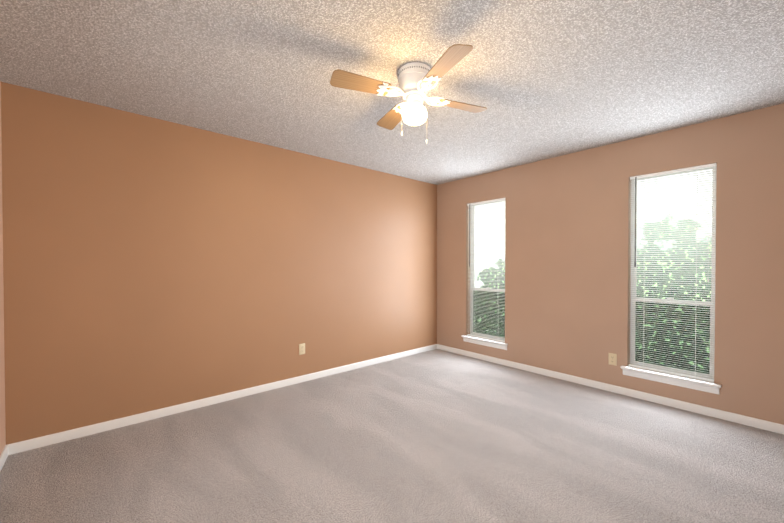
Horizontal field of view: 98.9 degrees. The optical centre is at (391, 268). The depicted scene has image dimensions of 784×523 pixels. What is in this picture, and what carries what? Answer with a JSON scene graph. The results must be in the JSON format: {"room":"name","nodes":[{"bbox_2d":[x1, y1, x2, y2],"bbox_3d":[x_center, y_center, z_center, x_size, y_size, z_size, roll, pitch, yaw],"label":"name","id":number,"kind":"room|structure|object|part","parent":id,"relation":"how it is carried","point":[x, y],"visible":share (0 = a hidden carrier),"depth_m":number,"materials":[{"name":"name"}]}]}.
{"room":"empty bedroom","nodes":[
{"label":"empty bedroom","id":0,"kind":"room"},
{"bbox_2d":[0,81,5,454],"bbox_3d":[-1.217,0.025,0.561,0.160,2.440,4.190,-1,1,-41],"label":"wall","id":1,"kind":"structure","parent":0,"point":[2,407],"depth_m":2.15,"materials":[{"name":"paint"}]},
{"bbox_2d":[0,444,11,471],"bbox_3d":[-1.202,1.210,0.688,0.012,0.068,3.960,-1,1,-41],"label":"baseboard","id":2,"kind":"structure","parent":1,"relation":"attached to","point":[7,450],"depth_m":2.14,"materials":[{"name":"white"}]},
{"bbox_2d":[1,82,436,444],"bbox_3d":[-0.986,-0.012,3.657,4.590,2.440,0.160,-1,1,-41],"label":"wall","id":3,"kind":"structure","parent":0,"point":[150,264],"depth_m":2.83,"materials":[{"name":"paint"}]},
{"bbox_2d":[12,344,435,453],"bbox_3d":[-0.930,1.175,3.606,4.270,0.068,0.012,-1,1,-41],"label":"baseboard","id":4,"kind":"structure","parent":3,"relation":"attached to","point":[31,444],"depth_m":2.86,"materials":[{"name":"white wood"}]},
{"bbox_2d":[299,343,304,354],"bbox_3d":[-0.959,0.857,3.580,0.070,0.115,0.007,-1,1,-41],"label":"electrical outlet","id":5,"kind":"object","parent":3,"relation":"attached to","point":[301,349],"visible":1,"depth_m":3.58,"materials":[{"name":"beige plastic"}]},
{"bbox_2d":[0,349,783,522],"bbox_3d":[0.395,1.277,2.097,4.590,0.100,4.350,-1,1,-41],"label":"floor","id":6,"kind":"structure","parent":0,"point":[436,436],"depth_m":2.14,"materials":[{"name":"carpet"}]},
{"bbox_2d":[0,0,783,184],"bbox_3d":[0.395,-1.273,2.067,4.590,0.120,4.350,-1,1,-41],"label":"ceiling","id":7,"kind":"structure","parent":0,"point":[539,80],"depth_m":2.02,"materials":[{"name":"white paint"}]},
{"bbox_2d":[330,44,486,143],"bbox_3d":[0.140,-0.996,2.065,0.797,0.433,0.797,0,1,22],"label":"ceiling fan","id":8,"kind":"object","parent":7,"relation":"hanging from","point":[415,79],"visible":1,"depth_m":1.98,"materials":[{"name":"white metal"}]},
{"bbox_3d":[0.140,-0.955,2.066,0.156,0.121,0.156,-1,1,-41],"label":"globe","id":9,"kind":"part","parent":8,"relation":"part of","materials":[{"name":"white glass"}]},
{"bbox_2d":[437,103,783,424],"bbox_3d":[2.060,-0.011,3.542,0.160,2.440,4.030,-1,1,-41],"label":"wall","id":10,"kind":"structure","parent":0,"point":[567,263],"depth_m":3.30,"materials":[{"name":"paint"}]},
{"bbox_2d":[461,198,507,349],"bbox_3d":[1.251,0.057,4.423,0.196,1.896,0.680,-1,1,-41],"label":"window","id":11,"kind":"structure","parent":10,"relation":"in","point":[484,339],"depth_m":4.44,"materials":[{"name":"white"}]},
{"bbox_2d":[436,344,783,433],"bbox_3d":[1.999,1.176,3.496,0.012,0.068,3.960,-1,1,-41],"label":"baseboard","id":12,"kind":"structure","parent":10,"relation":"attached to","point":[737,418],"depth_m":3.14,"materials":[{"name":"white wood"}]},
{"bbox_2d":[609,353,616,365],"bbox_3d":[2.172,0.890,3.300,0.007,0.115,0.070,-1,1,-41],"label":"electrical outlet","id":13,"kind":"object","parent":10,"relation":"attached to","point":[612,359],"visible":1,"depth_m":3.30,"materials":[{"name":"beige plastic"}]},
{"bbox_2d":[620,163,721,393],"bbox_3d":[2.492,0.074,3.009,0.196,1.896,0.694,-1,1,-41],"label":"window","id":14,"kind":"structure","parent":10,"relation":"in","point":[701,380],"depth_m":2.99,"materials":[{"name":"white"}]},
{"label":"outside","id":15,"kind":"structure","parent":0,"visible":0},
{"bbox_2d":[473,169,712,373],"bbox_3d":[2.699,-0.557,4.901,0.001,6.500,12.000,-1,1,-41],"label":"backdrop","id":16,"kind":"structure","parent":15,"point":[677,275],"depth_m":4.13,"materials":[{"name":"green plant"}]}
]}

